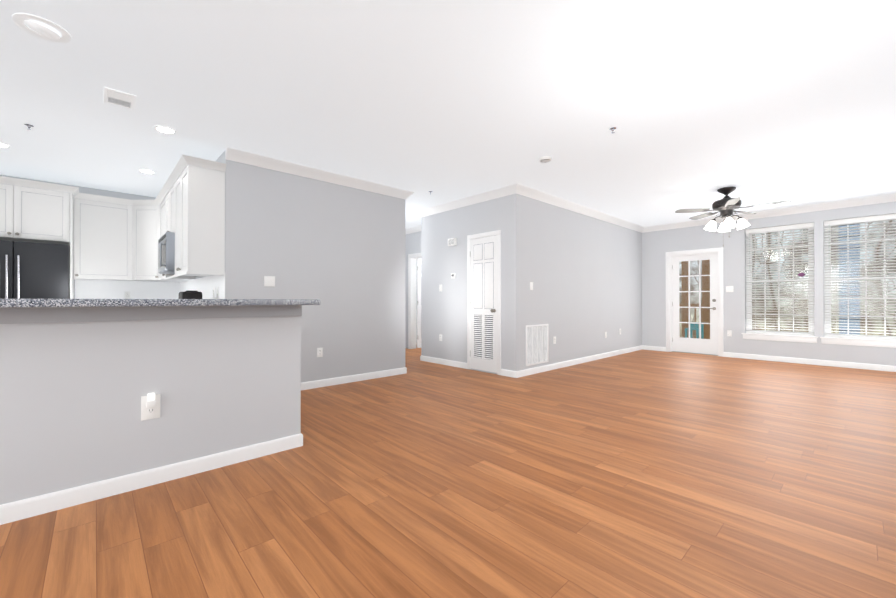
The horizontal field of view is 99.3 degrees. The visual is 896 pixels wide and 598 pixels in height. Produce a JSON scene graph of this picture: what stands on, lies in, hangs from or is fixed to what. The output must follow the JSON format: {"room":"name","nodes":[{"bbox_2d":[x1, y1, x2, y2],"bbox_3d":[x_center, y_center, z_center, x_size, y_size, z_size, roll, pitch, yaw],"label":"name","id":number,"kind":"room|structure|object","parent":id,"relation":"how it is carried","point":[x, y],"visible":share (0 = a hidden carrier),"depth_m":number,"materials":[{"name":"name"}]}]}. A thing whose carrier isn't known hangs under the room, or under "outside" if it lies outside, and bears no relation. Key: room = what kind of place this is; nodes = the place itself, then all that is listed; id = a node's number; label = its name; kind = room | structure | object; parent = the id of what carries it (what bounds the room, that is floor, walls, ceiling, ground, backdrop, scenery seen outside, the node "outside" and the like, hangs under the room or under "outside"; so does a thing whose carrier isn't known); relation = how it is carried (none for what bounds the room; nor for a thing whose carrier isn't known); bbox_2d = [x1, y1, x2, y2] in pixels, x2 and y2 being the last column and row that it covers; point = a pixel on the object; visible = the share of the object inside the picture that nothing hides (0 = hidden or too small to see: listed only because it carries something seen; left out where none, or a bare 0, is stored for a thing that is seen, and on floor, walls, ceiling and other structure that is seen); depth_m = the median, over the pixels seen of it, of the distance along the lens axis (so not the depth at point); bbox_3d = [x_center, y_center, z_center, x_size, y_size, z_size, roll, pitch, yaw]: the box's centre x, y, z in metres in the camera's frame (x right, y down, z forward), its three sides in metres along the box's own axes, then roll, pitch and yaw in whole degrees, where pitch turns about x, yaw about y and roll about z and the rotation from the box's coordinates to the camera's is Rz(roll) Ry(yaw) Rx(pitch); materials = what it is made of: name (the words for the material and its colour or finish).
{"room":"empty living room","nodes":[
{"label":"empty living room","id":0,"kind":"room"},
{"bbox_2d":[0,305,301,504],"bbox_3d":[-2.406,0.562,1.675,3.490,1.045,0.144,0,0,-43],"label":"wall","id":1,"kind":"structure","parent":0,"point":[76,383],"depth_m":2.17,"materials":[{"name":"paint"}]},
{"bbox_2d":[141,393,160,420],"bbox_3d":[-1.728,0.624,2.217,0.090,0.155,0.031,0,0,-43],"label":"outlet","id":2,"kind":"object","parent":1,"relation":"attached to","point":[150,405],"visible":1,"depth_m":2.21,"materials":[{"name":"white plastic"}]},
{"bbox_2d":[0,433,302,524],"bbox_3d":[-2.363,1.038,1.638,3.504,0.092,0.014,0,0,-43],"label":"baseboard","id":3,"kind":"structure","parent":1,"relation":"attached to","point":[37,505],"depth_m":2.17,"materials":[{"name":"white wood"}]},
{"bbox_2d":[0,299,319,307],"bbox_3d":[-2.345,0.018,1.655,3.542,0.040,0.420,0,0,-43],"label":"countertop","id":4,"kind":"structure","parent":1,"relation":"on","point":[5,303],"depth_m":2.04,"materials":[{"name":"stone"}]},
{"bbox_2d":[0,175,420,343],"bbox_3d":[-2.635,-0.231,7.760,11.430,2.680,0.120,0,0,-43],"label":"wall","id":5,"kind":"structure","parent":0,"point":[101,192],"depth_m":5.54,"materials":[{"name":"paint"}]},
{"bbox_2d":[0,176,71,249],"bbox_3d":[-5.342,-1.069,4.727,0.940,0.692,0.638,0,0,-43],"label":"upper cabinet","id":6,"kind":"object","parent":5,"relation":"attached to","point":[27,214],"depth_m":4.62,"materials":[{"name":"white wood"}]},
{"bbox_2d":[72,190,127,281],"bbox_3d":[-4.836,-0.842,5.383,0.641,1.142,0.364,0,0,-43],"label":"upper cabinet","id":7,"kind":"object","parent":5,"relation":"attached to","point":[103,239],"depth_m":5.24,"materials":[{"name":"white wood"}]},
{"bbox_2d":[75,280,178,298],"bbox_3d":[-4.750,-0.044,5.709,1.200,0.450,0.005,0,0,-43],"label":"backsplash","id":8,"kind":"structure","parent":5,"relation":"attached to","point":[97,289],"depth_m":5.65,"materials":[{"name":"white tile"}]},
{"bbox_2d":[124,291,130,298],"bbox_3d":[-4.776,-0.059,5.674,0.072,0.116,0.008,0,0,-43],"label":"outlet","id":9,"kind":"object","parent":8,"relation":"attached to","point":[127,294],"visible":1,"depth_m":5.67,"materials":[{"name":"white plastic"}]},
{"bbox_2d":[128,199,155,281],"bbox_3d":[-4.323,-0.841,5.652,0.669,1.142,0.668,0,0,-43],"label":"upper cabinet","id":10,"kind":"object","parent":5,"relation":"attached to","point":[141,213],"depth_m":5.46,"materials":[{"name":"white wood"}]},
{"bbox_2d":[179,275,224,298],"bbox_3d":[-3.334,-0.047,5.076,0.005,0.450,2.859,0,0,-43],"label":"backsplash","id":11,"kind":"structure","parent":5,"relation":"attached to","point":[205,285],"depth_m":4.63,"materials":[{"name":"white tile"}]},
{"bbox_2d":[405,231,420,347],"bbox_3d":[-0.515,-0.229,8.233,0.120,2.680,2.070,0,0,-43],"label":"wall","id":12,"kind":"structure","parent":0,"point":[412,243],"depth_m":8.57,"materials":[{"name":"paint"}]},
{"bbox_2d":[406,225,420,233],"bbox_3d":[-0.592,-1.517,8.167,0.088,0.104,2.070,0,0,-43],"label":"crown molding","id":13,"kind":"structure","parent":12,"relation":"attached to","point":[413,229],"depth_m":8.35,"materials":[{"name":"white wood"}]},
{"bbox_2d":[408,253,420,348],"bbox_3d":[-0.505,0.056,8.221,0.160,2.110,0.960,0,0,-43],"label":"door frame","id":14,"kind":"structure","parent":12,"relation":"attached to","point":[412,258],"depth_m":8.49,"materials":[{"name":"white wood"}]},
{"bbox_2d":[417,259,420,347],"bbox_3d":[-0.408,0.097,8.809,0.778,2.008,0.046,0,0,-43],"label":"hall door","id":15,"kind":"structure","parent":12,"relation":"in","point":[418,303],"depth_m":8.56,"materials":[{"name":"white wood"}]},
{"bbox_2d":[0,344,895,597],"bbox_3d":[0.125,1.147,4.694,11.550,0.100,8.360,0,0,-43],"label":"floor","id":16,"kind":"structure","parent":0,"point":[642,473],"depth_m":2.05,"materials":[{"name":"brown wood"}]},
{"bbox_2d":[0,240,69,298],"bbox_3d":[-5.266,0.209,4.655,0.914,1.775,0.767,0,0,-43],"label":"fridge","id":17,"kind":"object","parent":16,"relation":"on","point":[32,270],"visible":0.44,"depth_m":4.53,"materials":[{"name":"metal"}]},
{"bbox_2d":[195,150,405,381],"bbox_3d":[-2.467,-0.239,5.882,2.360,2.680,2.860,0,0,-43],"label":"wall block","id":18,"kind":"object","parent":16,"relation":"on","point":[337,250],"visible":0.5,"depth_m":4.79,"materials":[{"name":"paint"}]},
{"bbox_2d":[164,186,167,233],"bbox_3d":[-3.426,-1.096,4.939,0.328,0.637,0.439,0,0,-43],"label":"upper cabinet","id":19,"kind":"object","parent":18,"relation":"attached to","point":[165,187],"depth_m":4.95,"materials":[{"name":"white wood"}]},
{"bbox_2d":[168,182,171,231],"bbox_3d":[-3.210,-1.097,4.705,0.328,0.637,0.438,0,0,-43],"label":"upper cabinet","id":20,"kind":"object","parent":18,"relation":"attached to","point":[169,183],"depth_m":4.68,"materials":[{"name":"white wood"}]},
{"bbox_2d":[158,232,174,273],"bbox_3d":[-3.363,-0.551,4.778,0.451,0.445,0.752,0,0,-43],"label":"over-the-range microwave","id":21,"kind":"object","parent":20,"relation":"attached to","point":[166,252],"visible":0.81,"depth_m":4.43,"materials":[{"name":"silver metal"}]},
{"bbox_2d":[156,186,194,281],"bbox_3d":[-3.803,-0.842,5.307,0.378,1.142,0.736,0,0,-43],"label":"upper cabinet","id":22,"kind":"object","parent":18,"relation":"attached to","point":[160,198],"depth_m":5.41,"materials":[{"name":"white wood"}]},
{"bbox_2d":[172,155,225,277],"bbox_3d":[-2.793,-0.846,4.256,0.328,1.142,0.907,0,0,-43],"label":"upper cabinet","id":23,"kind":"object","parent":18,"relation":"attached to","point":[198,195],"depth_m":3.95,"materials":[{"name":"white wood"}]},
{"bbox_2d":[264,276,274,286],"bbox_3d":[-2.025,-0.201,4.328,0.118,0.116,0.019,0,0,-43],"label":"light switch","id":24,"kind":"object","parent":18,"relation":"attached to","point":[269,280],"visible":1,"depth_m":4.33,"materials":[{"name":"white plastic"}]},
{"bbox_2d":[317,348,322,356],"bbox_3d":[-1.592,0.664,4.733,0.072,0.116,0.008,0,0,-43],"label":"outlet","id":25,"kind":"object","parent":18,"relation":"attached to","point":[319,352],"visible":1,"depth_m":4.73,"materials":[{"name":"white plastic"}]},
{"bbox_2d":[301,367,403,389],"bbox_3d":[-1.493,1.051,4.820,2.350,0.092,0.014,0,0,-43],"label":"baseboard","id":26,"kind":"structure","parent":16,"relation":"on","point":[385,373],"depth_m":5.00,"materials":[{"name":"white wood"}]},
{"bbox_2d":[420,355,466,368],"bbox_3d":[-0.091,1.057,6.423,0.014,0.092,1.179,0,0,-43],"label":"baseboard","id":27,"kind":"structure","parent":16,"relation":"on","point":[423,358],"depth_m":6.38,"materials":[{"name":"white wood"}]},
{"bbox_2d":[421,194,641,373],"bbox_3d":[1.903,-0.232,7.634,4.550,2.680,2.100,0,0,-43],"label":"wall block","id":28,"kind":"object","parent":16,"relation":"on","point":[582,273],"visible":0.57,"depth_m":6.28,"materials":[{"name":"paint"}]},
{"bbox_2d":[448,238,456,245],"bbox_3d":[0.068,-0.932,6.232,0.050,0.120,0.170,0,0,-43],"label":"box","id":29,"kind":"object","parent":28,"relation":"attached to","point":[452,241],"visible":1,"depth_m":6.19,"materials":[{"name":"white plastic"}]},
{"bbox_2d":[470,235,496,372],"bbox_3d":[0.512,0.075,5.729,0.078,2.008,0.544,0,0,-43],"label":"closet door","id":30,"kind":"structure","parent":28,"relation":"attached to","point":[483,303],"depth_m":5.74,"materials":[{"name":"white wood"}]},
{"bbox_2d":[467,230,500,374],"bbox_3d":[0.535,0.051,5.748,0.020,2.100,0.670,0,0,-43],"label":"trim","id":31,"kind":"structure","parent":28,"relation":"attached to","point":[485,234],"depth_m":5.54,"materials":[{"name":"white wood"}]},
{"bbox_2d":[526,324,548,365],"bbox_3d":[1.329,0.673,5.655,0.580,0.585,0.011,0,0,-43],"label":"air vent grille","id":32,"kind":"object","parent":28,"relation":"attached to","point":[537,344],"visible":1,"depth_m":5.65,"materials":[{"name":"white metal"}]},
{"bbox_2d":[509,183,644,232],"bbox_3d":[2.616,-1.522,6.807,4.638,0.104,0.088,0,0,-43],"label":"crown molding","id":33,"kind":"structure","parent":28,"relation":"attached to","point":[516,188],"depth_m":6.20,"materials":[{"name":"white wood"}]},
{"bbox_2d":[512,345,643,377],"bbox_3d":[2.618,1.059,6.849,4.564,0.092,0.014,0,0,-43],"label":"baseboard","id":34,"kind":"structure","parent":28,"relation":"attached to","point":[515,374],"depth_m":6.27,"materials":[{"name":"white wood"}]},
{"bbox_2d":[0,0,895,227],"bbox_3d":[0.125,-1.633,4.705,11.550,0.100,8.360,0,0,-43],"label":"ceiling","id":35,"kind":"structure","parent":0,"point":[697,104],"depth_m":2.98,"materials":[{"name":"paint"}]},
{"bbox_2d":[0,142,10,147],"bbox_3d":[-4.607,-1.582,3.901,0.180,0.007,0.180,0,0,-43],"label":"recessed light","id":36,"kind":"object","parent":35,"relation":"in","point":[3,145],"visible":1,"depth_m":3.93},
{"bbox_2d":[12,13,71,42],"bbox_3d":[-2.383,-1.582,2.240,0.240,0.062,0.240,0,0,-43],"label":"recessed light","id":37,"kind":"object","parent":35,"relation":"in","point":[39,31],"visible":0.98,"depth_m":2.21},
{"bbox_2d":[103,87,136,109],"bbox_3d":[-2.602,-1.585,3.019,0.190,0.010,0.290,0,0,-43],"label":"ceiling vent","id":38,"kind":"object","parent":35,"relation":"in","point":[120,98],"visible":0.92,"depth_m":3.01,"materials":[{"name":"white metal"}]},
{"bbox_2d":[138,169,155,173],"bbox_3d":[-3.734,-1.579,4.724,0.180,0.007,0.180,0,0,-43],"label":"recessed light","id":39,"kind":"object","parent":35,"relation":"in","point":[146,171],"visible":1,"depth_m":4.72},
{"bbox_2d":[153,125,176,133],"bbox_3d":[-2.652,-1.584,3.573,0.180,0.007,0.180,0,0,-43],"label":"recessed light","id":40,"kind":"object","parent":35,"relation":"in","point":[164,129],"visible":1,"depth_m":3.56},
{"bbox_2d":[225,147,408,198],"bbox_3d":[-1.468,-1.530,4.804,2.350,0.104,0.088,0,0,-43],"label":"crown molding","id":41,"kind":"structure","parent":35,"relation":"attached to","point":[240,156],"depth_m":4.60,"materials":[{"name":"white wood"}]},
{"bbox_2d":[415,186,508,216],"bbox_3d":[0.164,-1.525,6.104,0.088,0.104,2.158,0,0,-43],"label":"crown molding","id":42,"kind":"structure","parent":35,"relation":"attached to","point":[504,191],"depth_m":5.97,"materials":[{"name":"white wood"}]},
{"bbox_2d":[539,156,551,162],"bbox_3d":[1.096,-1.566,4.283,0.136,0.036,0.136,0,0,-43],"label":"smoke detector","id":43,"kind":"object","parent":35,"relation":"attached to","point":[544,159],"visible":0.98,"depth_m":4.25,"materials":[{"name":"white plastic"}]},
{"bbox_2d":[675,186,788,246],"bbox_3d":[4.029,-1.163,5.417,1.290,0.833,1.237,0,0,-43],"label":"ceiling fan","id":44,"kind":"object","parent":35,"relation":"hanging from","point":[726,206],"visible":1,"depth_m":5.41,"materials":[{"name":"brown metal"}]},
{"bbox_2d":[770,200,794,204],"bbox_3d":[5.441,-1.572,6.202,0.190,0.010,0.290,0,0,-43],"label":"ceiling vent","id":45,"kind":"object","parent":35,"relation":"in","point":[789,201],"visible":0.85,"depth_m":6.21,"materials":[{"name":"white metal"}]},
{"bbox_2d":[642,201,895,365],"bbox_3d":[4.284,-0.228,8.561,0.200,2.680,8.120,0,0,-43],"label":"wall","id":46,"kind":"structure","parent":0,"point":[657,246],"depth_m":7.14,"materials":[{"name":"paint"}]},
{"bbox_2d":[644,345,665,351],"bbox_3d":[4.454,1.065,8.216,0.014,0.092,0.450,0,0,-43],"label":"baseboard","id":47,"kind":"structure","parent":46,"relation":"attached to","point":[655,348],"depth_m":8.19,"materials":[{"name":"white wood"}]},
{"bbox_2d":[679,260,709,338],"bbox_3d":[5.469,-0.137,8.842,1.900,2.740,1.720,0,0,-43],"label":"balcony","id":48,"kind":"object","parent":46,"relation":"attached to","point":[705,298],"depth_m":9.27,"materials":[{"name":"brown wood"}]},
{"bbox_2d":[685,322,703,338],"bbox_3d":[5.791,0.834,8.954,0.450,0.560,0.270,0,0,-43],"label":"porch chair","id":49,"kind":"object","parent":48,"relation":"on","point":[697,330],"depth_m":8.99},
{"bbox_2d":[672,254,717,354],"bbox_3d":[5.006,0.103,7.743,0.090,1.983,0.803,0,0,-43],"label":"patio door","id":50,"kind":"structure","parent":46,"relation":"in","point":[697,345],"depth_m":7.71,"materials":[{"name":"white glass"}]},
{"bbox_2d":[666,247,723,356],"bbox_3d":[5.013,0.059,7.746,0.198,2.100,1.005,0,0,-43],"label":"door frame","id":51,"kind":"structure","parent":46,"relation":"attached to","point":[669,312],"depth_m":7.73,"materials":[{"name":"wood"}]},
{"bbox_2d":[727,330,731,336],"bbox_3d":[5.357,0.654,7.248,0.008,0.116,0.072,0,0,-43],"label":"outlet","id":52,"kind":"object","parent":46,"relation":"attached to","point":[729,332],"visible":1,"depth_m":7.25,"materials":[{"name":"white plastic"}]},
{"bbox_2d":[726,286,732,291],"bbox_3d":[5.356,-0.189,7.244,0.019,0.116,0.118,0,0,-43],"label":"light switch","id":53,"kind":"object","parent":46,"relation":"attached to","point":[729,288],"visible":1,"depth_m":7.25,"materials":[{"name":"white plastic"}]},
{"bbox_2d":[645,193,895,231],"bbox_3d":[5.590,-1.521,6.948,0.088,0.104,3.750,0,0,-43],"label":"crown molding","id":54,"kind":"structure","parent":46,"relation":"attached to","point":[891,197],"depth_m":6.56,"materials":[{"name":"white wood"}]},
{"bbox_2d":[746,227,813,335],"bbox_3d":[5.953,-0.320,6.848,0.078,1.948,0.929,0,0,-43],"label":"window","id":55,"kind":"structure","parent":46,"relation":"in","point":[765,303],"depth_m":6.83,"materials":[{"name":"clear glass"}]},
{"bbox_2d":[745,222,813,335],"bbox_3d":[5.874,-0.335,6.775,0.080,1.916,0.921,0,0,-43],"label":"window blind","id":56,"kind":"object","parent":55,"relation":"attached to","point":[781,228],"visible":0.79,"depth_m":6.76,"materials":[{"name":"white plastic"}]},
{"bbox_2d":[798,258,804,276],"bbox_3d":[6.058,-0.539,6.525,0.009,0.314,0.087,0,0,-43],"label":"ornament","id":57,"kind":"object","parent":56,"relation":"hanging from","point":[801,274],"visible":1,"depth_m":6.52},
{"bbox_2d":[723,352,895,371],"bbox_3d":[6.122,1.057,6.419,0.014,0.092,2.445,0,0,-43],"label":"baseboard","id":58,"kind":"structure","parent":46,"relation":"attached to","point":[878,367],"depth_m":6.38,"materials":[{"name":"white wood"}]},
{"bbox_2d":[741,219,895,347],"bbox_3d":[6.254,-0.279,6.403,0.241,2.034,2.085,0,0,-43],"label":"window","id":59,"kind":"structure","parent":46,"relation":"in","point":[827,306],"depth_m":6.21,"materials":[{"name":"clear glass"}]},
{"bbox_2d":[824,213,895,339],"bbox_3d":[6.591,-0.338,6.003,0.080,1.916,0.938,0,0,-43],"label":"window blind","id":60,"kind":"object","parent":59,"relation":"attached to","point":[861,219],"visible":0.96,"depth_m":6.05,"materials":[{"name":"white plastic"}]},
{"bbox_3d":[-3.981,0.567,3.368,3.476,1.044,4.474,0,0,-43],"label":"cabinet","id":61,"kind":"object","parent":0,"visible":0},
{"bbox_2d":[178,290,201,298],"bbox_3d":[-2.761,0.042,4.081,0.180,0.262,0.313,0,0,-43],"label":"toaster","id":62,"kind":"object","parent":61,"relation":"on","point":[187,294],"visible":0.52,"depth_m":3.99,"materials":[{"name":"black plastic"}]},
{"label":"outside","id":63,"kind":"structure","parent":0,"visible":0},
{"bbox_2d":[679,220,895,337],"bbox_3d":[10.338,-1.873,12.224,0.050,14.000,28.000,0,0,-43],"label":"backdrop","id":64,"kind":"structure","parent":63,"point":[693,268],"depth_m":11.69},
{"bbox_2d":[838,224,859,334],"bbox_3d":[10.347,-1.883,9.823,0.405,12.000,0.380,0,0,-43],"label":"building","id":65,"kind":"structure","parent":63,"point":[850,320],"depth_m":9.67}
]}

